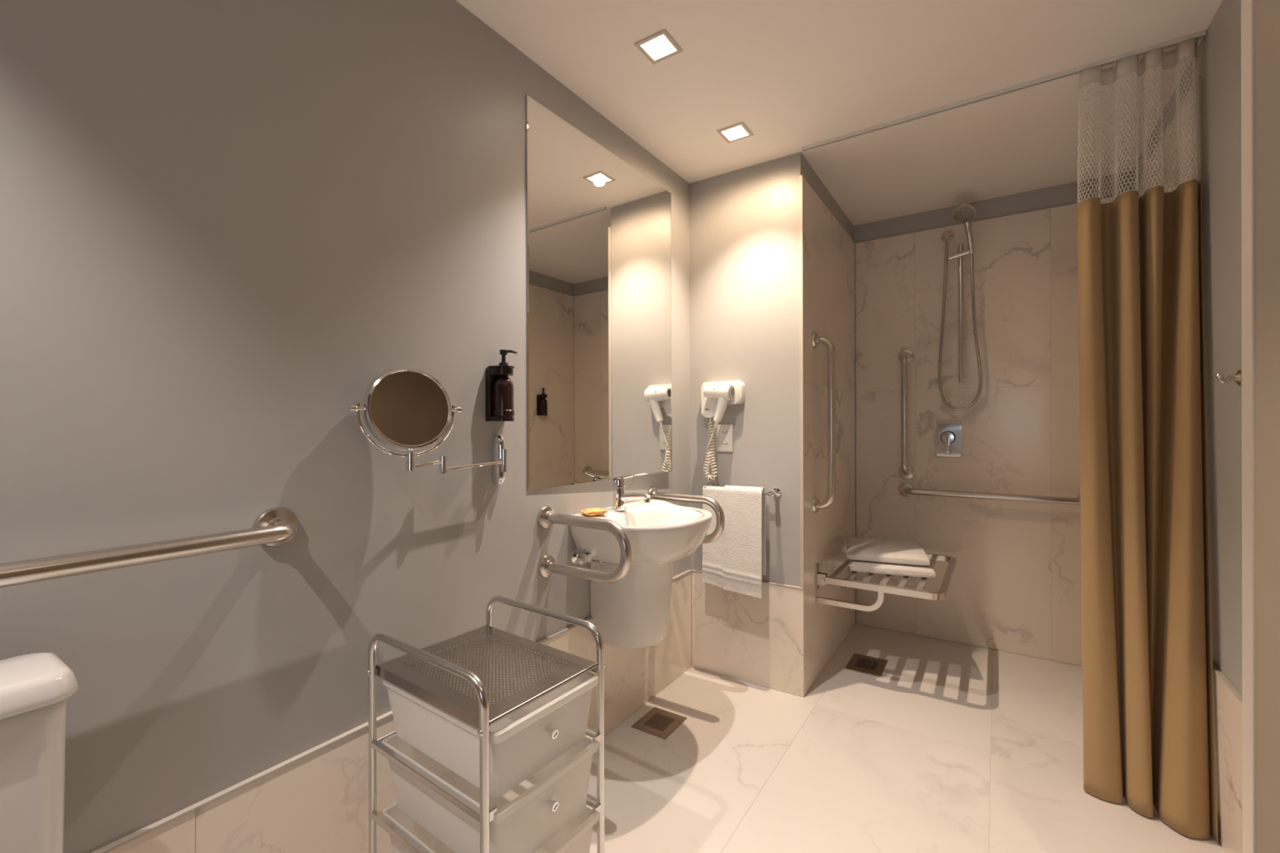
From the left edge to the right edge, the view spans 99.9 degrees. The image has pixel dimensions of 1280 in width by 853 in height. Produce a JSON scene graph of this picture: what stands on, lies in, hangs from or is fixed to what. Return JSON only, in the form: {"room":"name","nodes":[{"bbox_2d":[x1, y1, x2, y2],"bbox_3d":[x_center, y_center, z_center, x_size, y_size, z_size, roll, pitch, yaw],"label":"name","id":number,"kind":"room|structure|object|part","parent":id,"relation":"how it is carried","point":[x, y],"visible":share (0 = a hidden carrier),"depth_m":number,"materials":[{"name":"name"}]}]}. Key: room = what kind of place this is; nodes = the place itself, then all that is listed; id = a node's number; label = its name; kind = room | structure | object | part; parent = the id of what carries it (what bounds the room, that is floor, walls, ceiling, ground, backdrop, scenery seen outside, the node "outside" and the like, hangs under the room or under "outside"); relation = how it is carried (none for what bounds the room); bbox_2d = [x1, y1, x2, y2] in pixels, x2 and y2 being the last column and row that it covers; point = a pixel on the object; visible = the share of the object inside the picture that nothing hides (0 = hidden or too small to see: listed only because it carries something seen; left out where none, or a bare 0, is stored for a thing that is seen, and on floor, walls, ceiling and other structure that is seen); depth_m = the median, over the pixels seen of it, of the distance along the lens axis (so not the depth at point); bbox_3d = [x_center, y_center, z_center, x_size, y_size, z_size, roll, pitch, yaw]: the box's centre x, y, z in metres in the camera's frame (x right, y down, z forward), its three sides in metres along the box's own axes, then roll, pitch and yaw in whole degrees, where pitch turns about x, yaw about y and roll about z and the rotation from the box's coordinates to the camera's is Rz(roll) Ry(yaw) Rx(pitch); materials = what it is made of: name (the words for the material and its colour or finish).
{"room":"accessible bathroom","nodes":[
{"label":"accessible bathroom","id":0,"kind":"room"},
{"bbox_2d":[0,0,691,852],"bbox_3d":[-0.792,0.007,1.107,0.133,2.320,3.772,0,0,34],"label":"wall","id":1,"kind":"structure","parent":0,"point":[222,222],"depth_m":1.06,"materials":[{"name":"grey paint"}]},
{"bbox_2d":[0,506,297,587],"bbox_3d":[-0.911,0.205,0.742,0.096,0.080,0.850,0,0,34],"label":"grab bar","id":2,"kind":"object","parent":1,"relation":"attached to","point":[276,526],"visible":1,"depth_m":0.86,"materials":[{"name":"silver metal"}]},
{"bbox_2d":[348,367,506,486],"bbox_3d":[-0.484,0.018,1.357,0.103,0.314,0.468,0,0,30],"label":"magnifying mirror","id":3,"kind":"object","parent":1,"relation":"attached to","point":[405,409],"visible":1,"depth_m":1.25,"materials":[{"name":"silver metal"}]},
{"bbox_3d":[-0.625,-0.040,1.186,0.029,0.015,0.015,0,0,-41],"label":"pivot knob","id":4,"kind":"part","parent":3,"relation":"part of","materials":[{"name":"silver metal"}]},
{"bbox_2d":[370,371,448,445],"bbox_3d":[-0.530,-0.043,1.247,0.175,0.173,0.027,0,0,-41],"label":"mirror glass","id":5,"kind":"object","parent":3,"relation":"attached to","point":[408,408],"depth_m":1.24,"materials":[{"name":"brown mirror"}]},
{"bbox_3d":[-0.520,0.091,1.315,0.009,0.014,0.113,0,0,20],"label":"arm","id":6,"kind":"part","parent":3,"relation":"part of","materials":[{"name":"silver metal"}]},
{"bbox_3d":[-0.457,-0.041,1.332,0.029,0.015,0.015,0,0,-41],"label":"pivot knob","id":7,"kind":"part","parent":3,"relation":"part of","materials":[{"name":"silver metal"}]},
{"bbox_3d":[-0.445,0.105,1.452,0.009,0.017,0.202,0,0,34],"label":"arm","id":8,"kind":"part","parent":3,"relation":"part of","materials":[{"name":"silver metal"}]},
{"bbox_3d":[-0.406,0.099,1.564,0.030,0.152,0.031,0,0,34],"label":"wall plate","id":9,"kind":"part","parent":3,"relation":"part of","materials":[{"name":"silver metal"}]},
{"bbox_2d":[485,365,514,421],"bbox_3d":[-0.394,-0.094,1.550,0.068,0.157,0.073,0,0,34],"label":"holder","id":10,"kind":"object","parent":1,"relation":"attached to","point":[492,372],"visible":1,"depth_m":1.53,"materials":[{"name":"brown plastic"}]},
{"bbox_3d":[-0.415,-0.093,1.564,0.016,0.156,0.072,0,0,34],"label":"plate","id":11,"kind":"part","parent":10,"relation":"part of","materials":[{"name":"brown plastic"}]},
{"bbox_2d":[488,416,514,421],"bbox_3d":[-0.388,-0.022,1.546,0.050,0.014,0.072,0,0,34],"label":"holder","id":12,"kind":"object","parent":10,"relation":"on","point":[491,418],"depth_m":1.52,"materials":[{"name":"brown plastic"}]},
{"bbox_2d":[493,349,517,416],"bbox_3d":[-0.392,-0.125,1.549,0.061,0.192,0.060,0,0,34],"label":"pump bottle","id":13,"kind":"object","parent":10,"relation":"in","point":[504,393],"visible":0.92,"depth_m":1.53,"materials":[{"name":"plastic"}]},
{"bbox_2d":[537,506,631,583],"bbox_3d":[-0.166,0.373,1.651,0.334,0.232,0.074,0,0,34],"label":"grab bar","id":14,"kind":"object","parent":1,"relation":"attached to","point":[547,566],"visible":1,"depth_m":1.64,"materials":[{"name":"silver metal"}]},
{"bbox_2d":[570,547,602,566],"bbox_3d":[-0.179,0.453,1.872,0.068,0.109,0.132,0,0,34],"label":"angle valve","id":15,"kind":"object","parent":1,"relation":"attached to","point":[576,557],"visible":0.75,"depth_m":1.84,"materials":[{"name":"silver metal"}]},
{"bbox_3d":[-0.195,0.449,1.822,0.036,0.038,0.025,0,0,14],"label":"valve knob","id":16,"kind":"part","parent":15,"relation":"part of","materials":[{"name":"silver metal"}]},
{"bbox_2d":[525,94,671,490],"bbox_3d":[-0.106,-0.417,2.028,0.021,1.231,0.860,0,0,34],"label":"vanity mirror","id":17,"kind":"object","parent":1,"relation":"attached to","point":[599,313],"visible":1,"depth_m":1.93,"materials":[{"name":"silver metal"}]},
{"bbox_2d":[590,560,673,648],"bbox_3d":[0.001,0.628,1.969,0.255,0.298,0.272,0,0,34],"label":"pedestal","id":18,"kind":"object","parent":1,"relation":"attached to","point":[633,611],"visible":0.83,"depth_m":1.87,"materials":[{"name":"white ceramic"}]},
{"bbox_2d":[570,499,712,566],"bbox_3d":[0.049,0.389,1.936,0.377,0.172,0.514,0,0,34],"label":"washbasin","id":19,"kind":"object","parent":1,"relation":"attached to","point":[659,532],"visible":0.84,"depth_m":1.80,"materials":[{"name":"white ceramic"}]},
{"bbox_2d":[579,507,608,515],"bbox_3d":[-0.160,0.296,1.864,0.085,0.023,0.056,0,0,-32],"label":"soap bar","id":20,"kind":"object","parent":19,"relation":"on","point":[597,511],"visible":1,"depth_m":1.85,"materials":[{"name":"yellow wax"}]},
{"bbox_2d":[611,474,649,510],"bbox_3d":[-0.033,0.239,1.950,0.160,0.132,0.054,0,0,34],"label":"mixer tap","id":21,"kind":"object","parent":19,"relation":"on","point":[620,496],"visible":1,"depth_m":1.96,"materials":[{"name":"silver metal"}]},
{"bbox_3d":[-0.048,0.185,1.960,0.063,0.022,0.012,0,0,34],"label":"lever","id":22,"kind":"part","parent":21,"relation":"part of","materials":[{"name":"silver metal"}]},
{"bbox_3d":[-0.019,0.256,1.941,0.125,0.038,0.030,0,0,34],"label":"spout","id":23,"kind":"part","parent":21,"relation":"part of","materials":[{"name":"silver metal"}]},
{"bbox_2d":[647,486,724,543],"bbox_3d":[0.190,0.371,2.188,0.334,0.232,0.074,0,0,34],"label":"grab bar","id":24,"kind":"object","parent":1,"relation":"attached to","point":[653,492],"visible":0.66,"depth_m":2.13,"materials":[{"name":"silver metal"}]},
{"bbox_2d":[688,151,808,697],"bbox_3d":[0.494,0.001,2.462,0.541,2.320,0.133,0,0,34],"label":"wall","id":25,"kind":"structure","parent":0,"point":[744,222],"depth_m":2.39,"materials":[{"name":"grey paint"}]},
{"bbox_2d":[701,380,745,417],"bbox_3d":[0.377,-0.124,2.450,0.200,0.165,0.040,0,0,34],"label":"holder","id":26,"kind":"object","parent":25,"relation":"attached to","point":[708,406],"visible":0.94,"depth_m":2.45,"materials":[{"name":"white plastic"}]},
{"bbox_2d":[702,383,734,481],"bbox_3d":[0.352,0.031,2.413,0.149,0.438,0.083,0,0,42],"label":"hair dryer","id":27,"kind":"object","parent":26,"relation":"hanging from","point":[725,393],"visible":1,"depth_m":2.39,"materials":[{"name":"white plastic"}]},
{"bbox_3d":[0.326,0.115,2.450,0.064,0.271,0.066,0,0,34],"label":"coiled cord","id":28,"kind":"part","parent":27,"relation":"part of","materials":[{"name":"beige plastic"}]},
{"bbox_3d":[0.322,0.058,2.429,0.044,0.116,0.011,0,0,34],"label":"cord","id":29,"kind":"part","parent":27,"relation":"part of","materials":[{"name":"beige plastic"}]},
{"bbox_3d":[0.362,-0.086,2.394,0.080,0.136,0.050,0,0,34],"label":"handle","id":30,"kind":"part","parent":27,"relation":"part of","materials":[{"name":"white plastic"}]},
{"bbox_2d":[728,385,734,398],"bbox_3d":[0.405,-0.151,2.370,0.007,0.058,0.058,0,0,34],"label":"grille","id":31,"kind":"object","parent":27,"relation":"attached to","point":[731,389],"depth_m":2.36,"materials":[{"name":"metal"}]},
{"bbox_2d":[716,424,733,451],"bbox_3d":[0.388,0.053,2.462,0.080,0.124,0.010,0,0,34],"label":"wall outlet","id":32,"kind":"object","parent":25,"relation":"attached to","point":[724,432],"visible":0.97,"depth_m":2.46,"materials":[{"name":"white plastic"}]},
{"bbox_2d":[720,441,728,445],"bbox_3d":[0.387,0.079,2.457,0.040,0.020,0.001,0,0,34],"label":"socket","id":33,"kind":"object","parent":32,"relation":"attached to","point":[722,443],"depth_m":2.46,"materials":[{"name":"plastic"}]},
{"bbox_2d":[720,429,728,434],"bbox_3d":[0.387,0.025,2.457,0.040,0.020,0.001,0,0,34],"label":"socket","id":34,"kind":"object","parent":32,"relation":"attached to","point":[722,431],"depth_m":2.46,"materials":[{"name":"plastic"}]},
{"bbox_2d":[703,484,781,497],"bbox_3d":[0.444,0.286,2.386,0.346,0.038,0.076,0,0,34],"label":"towel rail","id":35,"kind":"object","parent":25,"relation":"attached to","point":[776,492],"visible":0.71,"depth_m":2.30,"materials":[{"name":"silver metal"}]},
{"bbox_2d":[702,484,766,598],"bbox_3d":[0.410,0.495,2.376,0.283,0.468,0.066,0,0,34],"label":"hand towel","id":36,"kind":"object","parent":35,"relation":"hanging from","point":[736,562],"visible":0.86,"depth_m":2.34,"materials":[{"name":"white fabric"}]},
{"bbox_3d":[0.572,0.285,2.301,0.038,0.038,0.076,0,0,34],"label":"post","id":37,"kind":"part","parent":35,"relation":"part of","materials":[{"name":"silver metal"}]},
{"bbox_2d":[799,164,855,696],"bbox_3d":[0.934,-0.002,2.762,0.142,2.320,1.113,0,0,34],"label":"wall","id":38,"kind":"structure","parent":0,"point":[826,234],"depth_m":2.54,"materials":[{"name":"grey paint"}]},
{"bbox_3d":[0.680,-0.189,2.266,0.016,1.736,0.006,0,0,34],"label":"corner trim","id":39,"kind":"part","parent":38,"relation":"part of","materials":[{"name":"tile"}]},
{"bbox_2d":[811,332,835,512],"bbox_3d":[0.815,-0.018,2.375,0.092,0.806,0.072,0,0,34],"label":"grab bar","id":40,"kind":"object","parent":38,"relation":"attached to","point":[816,340],"visible":1,"depth_m":2.35,"materials":[{"name":"silver metal"}]},
{"bbox_2d":[815,535,956,611],"bbox_3d":[1.207,0.703,2.586,0.507,0.171,0.774,0,0,34],"label":"shower seat","id":41,"kind":"object","parent":38,"relation":"attached to","point":[822,579],"visible":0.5,"depth_m":2.34,"materials":[{"name":"silver metal"}]},
{"bbox_3d":[0.914,0.742,2.346,0.277,0.097,0.022,0,0,34],"label":"support leg","id":42,"kind":"part","parent":41,"relation":"part of","materials":[{"name":"silver metal"}]},
{"bbox_3d":[1.219,0.682,2.578,0.478,0.026,0.756,0,0,34],"label":"frame","id":43,"kind":"part","parent":41,"relation":"part of","materials":[{"name":"silver metal"}]},
{"bbox_2d":[848,559,935,577],"bbox_3d":[1.191,0.648,2.588,0.349,0.048,0.385,0,0,20],"label":"folded towel","id":44,"kind":"object","parent":41,"relation":"on","point":[926,571],"visible":0.47,"depth_m":2.42,"materials":[{"name":"white fabric"}]},
{"bbox_2d":[846,537,929,565],"bbox_3d":[1.188,0.601,2.613,0.344,0.047,0.385,0,0,22],"label":"folded towel","id":45,"kind":"object","parent":44,"relation":"on","point":[877,550],"visible":1,"depth_m":2.50,"materials":[{"name":"white fabric"}]},
{"bbox_2d":[456,0,1222,225],"bbox_3d":[0.526,-1.167,0.832,2.600,0.020,4.775,0,0,34],"label":"ceiling","id":46,"kind":"structure","parent":0,"point":[797,73],"depth_m":1.80,"materials":[{"name":"paint"}]},
{"bbox_2d":[634,28,683,64],"bbox_3d":[0.057,-1.180,1.639,0.108,0.054,0.108,0,0,34],"label":"recessed light","id":47,"kind":"object","parent":46,"relation":"in","point":[659,44],"visible":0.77,"depth_m":1.66,"materials":[{"name":"beige"}]},
{"bbox_3d":[0.057,-1.195,1.639,0.048,0.016,0.048,0,0,34],"label":"bulb","id":48,"kind":"part","parent":47,"relation":"part of","materials":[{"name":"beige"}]},
{"bbox_2d":[716,121,753,142],"bbox_3d":[0.375,-1.182,2.120,0.108,0.054,0.108,0,0,34],"label":"recessed light","id":49,"kind":"object","parent":46,"relation":"in","point":[735,132],"visible":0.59,"depth_m":2.14,"materials":[{"name":"beige"}]},
{"bbox_2d":[801,30,1205,151],"bbox_3d":[1.171,-1.155,1.913,1.186,0.012,0.024,0,0,34],"label":"rail","id":50,"kind":"object","parent":46,"relation":"attached to","point":[1200,35],"visible":1,"depth_m":1.86,"materials":[{"name":"silver metal"}]},
{"bbox_2d":[1077,38,1217,844],"bbox_3d":[1.506,-0.012,1.617,0.285,2.288,0.221,0,0,34],"label":"shower curtain","id":51,"kind":"object","parent":50,"relation":"hanging from","point":[1148,719],"visible":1,"depth_m":1.63,"materials":[{"name":"fabric"}]},
{"bbox_3d":[1.540,-0.906,1.671,0.283,0.369,0.085,0,0,34],"label":"net panel","id":52,"kind":"part","parent":51,"relation":"part of","materials":[{"name":"white fabric"}]},
{"bbox_2d":[587,622,1225,852],"bbox_3d":[0.534,1.203,0.835,2.600,0.120,4.775,0,0,34],"label":"floor","id":53,"kind":"structure","parent":0,"point":[955,747],"depth_m":1.81,"materials":[{"name":"tile"}]},
{"bbox_2d":[0,652,79,852],"bbox_3d":[-0.684,0.734,0.456,0.650,0.826,0.380,0,0,34],"label":"toilet","id":54,"kind":"object","parent":53,"relation":"on","point":[35,687],"visible":1,"depth_m":0.68,"materials":[{"name":"white ceramic"}]},
{"bbox_3d":[-0.899,0.554,0.597,0.128,0.388,0.352,0,0,34],"label":"tank","id":55,"kind":"part","parent":54,"relation":"part of","materials":[{"name":"white ceramic"}]},
{"bbox_3d":[-0.897,0.339,0.594,0.144,0.034,0.376,0,0,34],"label":"tank lid","id":56,"kind":"part","parent":54,"relation":"part of","materials":[{"name":"white ceramic"}]},
{"bbox_2d":[365,595,604,852],"bbox_3d":[-0.329,0.791,1.172,0.425,0.708,0.337,0,0,36],"label":"trolley","id":57,"kind":"object","parent":53,"relation":"on","point":[491,747],"visible":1,"depth_m":1.10,"materials":[{"name":"silver metal"}]},
{"bbox_3d":[-0.420,0.836,1.055,0.383,0.012,0.024,0,0,36],"label":"drawer rail","id":58,"kind":"part","parent":57,"relation":"part of","materials":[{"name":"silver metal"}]},
{"bbox_3d":[-0.421,0.682,1.055,0.383,0.012,0.024,0,0,36],"label":"drawer rail","id":59,"kind":"part","parent":57,"relation":"part of","materials":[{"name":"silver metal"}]},
{"bbox_3d":[-0.424,0.764,1.050,0.399,0.653,0.016,0,0,36],"label":"frame","id":60,"kind":"part","parent":57,"relation":"part of","materials":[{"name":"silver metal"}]},
{"bbox_2d":[376,625,598,728],"bbox_3d":[-0.333,0.529,1.174,0.402,0.022,0.310,0,0,34],"label":"tray","id":61,"kind":"object","parent":57,"relation":"on","point":[459,707],"depth_m":1.12,"materials":[{"name":"metal"}]},
{"bbox_3d":[-0.326,0.754,1.170,0.375,0.140,0.276,0,0,36],"label":"drawer","id":62,"kind":"part","parent":57,"relation":"part of","materials":[{"name":"white plastic"}]},
{"bbox_3d":[-0.326,0.907,1.170,0.375,0.140,0.276,0,0,36],"label":"drawer","id":63,"kind":"part","parent":57,"relation":"part of","materials":[{"name":"white plastic"}]},
{"bbox_3d":[-0.327,0.606,1.169,0.375,0.128,0.276,0,0,36],"label":"drawer","id":64,"kind":"part","parent":57,"relation":"part of","materials":[{"name":"white plastic"}]},
{"bbox_3d":[-0.241,0.763,1.299,0.399,0.653,0.016,0,0,36],"label":"frame","id":65,"kind":"part","parent":57,"relation":"part of","materials":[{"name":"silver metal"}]},
{"bbox_3d":[-0.173,0.601,1.056,0.020,0.019,0.019,0,0,36],"label":"knob","id":66,"kind":"part","parent":57,"relation":"part of","materials":[{"name":"silver metal"}]},
{"bbox_3d":[-0.172,0.743,1.056,0.020,0.019,0.019,0,0,36],"label":"knob","id":67,"kind":"part","parent":57,"relation":"part of","materials":[{"name":"silver metal"}]},
{"bbox_3d":[-0.244,0.835,1.294,0.383,0.012,0.024,0,0,36],"label":"drawer rail","id":68,"kind":"part","parent":57,"relation":"part of","materials":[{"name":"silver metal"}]},
{"bbox_3d":[-0.245,0.681,1.294,0.383,0.012,0.024,0,0,36],"label":"drawer rail","id":69,"kind":"part","parent":57,"relation":"part of","materials":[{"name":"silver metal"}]},
{"bbox_2d":[631,706,687,739],"bbox_3d":[0.075,1.141,2.075,0.150,0.003,0.168,0,0,34],"label":"floor drain","id":70,"kind":"object","parent":53,"relation":"on","point":[659,722],"visible":1,"depth_m":2.07,"materials":[{"name":"silver metal"}]},
{"bbox_2d":[844,653,888,676],"bbox_3d":[1.085,1.137,2.572,0.155,0.003,0.195,0,0,34],"label":"floor drain","id":71,"kind":"object","parent":53,"relation":"on","point":[858,662],"visible":1,"depth_m":2.57,"materials":[{"name":"silver metal"}]},
{"bbox_2d":[853,170,1131,666],"bbox_3d":[1.766,-0.004,2.831,1.455,2.320,0.120,0,0,34],"label":"wall","id":72,"kind":"structure","parent":0,"point":[1015,587],"depth_m":2.76,"materials":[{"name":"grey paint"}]},
{"bbox_2d":[897,349,914,479],"bbox_3d":[1.439,-0.067,2.920,0.080,0.717,0.092,0,0,34],"label":"grab bar","id":73,"kind":"object","parent":72,"relation":"attached to","point":[905,357],"visible":1,"depth_m":2.88,"materials":[{"name":"silver metal"}]},
{"bbox_2d":[941,231,954,242],"bbox_3d":[1.613,-1.004,2.824,0.060,0.060,0.052,0,0,34],"label":"outlet","id":74,"kind":"object","parent":72,"relation":"attached to","point":[948,234],"visible":0.95,"depth_m":2.83,"materials":[{"name":"silver metal"}]},
{"bbox_2d":[935,422,962,457],"bbox_3d":[1.622,0.068,2.829,0.124,0.184,0.040,0,0,34],"label":"shower mixer","id":75,"kind":"object","parent":72,"relation":"attached to","point":[948,435],"visible":1,"depth_m":2.82,"materials":[{"name":"silver metal"}]},
{"bbox_3d":[1.612,0.095,2.818,0.022,0.094,0.011,0,0,34],"label":"lever","id":76,"kind":"part","parent":75,"relation":"part of","materials":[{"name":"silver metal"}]},
{"bbox_2d":[948,244,974,382],"bbox_3d":[1.661,-0.583,2.777,0.114,0.713,0.080,0,0,34],"label":"slide rail","id":77,"kind":"object","parent":72,"relation":"attached to","point":[962,251],"visible":1,"depth_m":2.77,"materials":[{"name":"silver metal"}]},
{"bbox_2d":[937,204,982,410],"bbox_3d":[1.613,-0.588,2.720,0.197,1.011,0.159,0,0,34],"label":"shower","id":78,"kind":"object","parent":77,"relation":"attached to","point":[964,214],"visible":1,"depth_m":2.72,"materials":[{"name":"silver metal"}]},
{"bbox_3d":[1.607,-1.051,2.671,0.094,0.061,0.072,0,0,34],"label":"spray plate","id":79,"kind":"part","parent":78,"relation":"part of","materials":[{"name":"metal"}]},
{"bbox_3d":[1.650,-0.973,2.710,0.090,0.197,0.037,0,0,-41],"label":"handle","id":80,"kind":"part","parent":78,"relation":"part of","materials":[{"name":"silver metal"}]},
{"bbox_3d":[1.655,-0.582,2.776,0.021,0.713,0.021,0,0,34],"label":"rail","id":81,"kind":"part","parent":77,"relation":"part of","materials":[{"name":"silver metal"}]},
{"bbox_2d":[898,482,1080,506],"bbox_3d":[1.761,0.348,2.708,0.849,0.080,0.091,0,0,34],"label":"grab bar","id":82,"kind":"object","parent":72,"relation":"attached to","point":[905,490],"visible":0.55,"depth_m":2.68,"materials":[{"name":"silver metal"}]},
{"bbox_2d":[1131,0,1242,852],"bbox_3d":[1.774,-0.003,1.646,0.133,2.320,2.045,0,0,34],"label":"wall","id":83,"kind":"structure","parent":0,"point":[1219,57],"depth_m":1.47,"materials":[{"name":"grey paint"}]},
{"bbox_2d":[1215,369,1241,385],"bbox_3d":[1.500,-0.123,1.372,0.046,0.040,0.040,0,0,34],"label":"robe hook","id":84,"kind":"object","parent":83,"relation":"attached to","point":[1237,377],"visible":0.98,"depth_m":1.36,"materials":[{"name":"silver metal"}]},
{"bbox_3d":[1.008,0.003,-0.709,0.100,2.320,2.730,0,0,34],"label":"wall","id":85,"kind":"structure","parent":0,"visible":0},
{"bbox_2d":[1240,0,1279,852],"bbox_3d":[1.337,0.077,0.664,0.808,2.114,0.044,0,0,34],"label":"door","id":86,"kind":"structure","parent":85,"relation":"in","point":[1260,19],"depth_m":0.86,"materials":[{"name":"beige laminate"}]}
]}

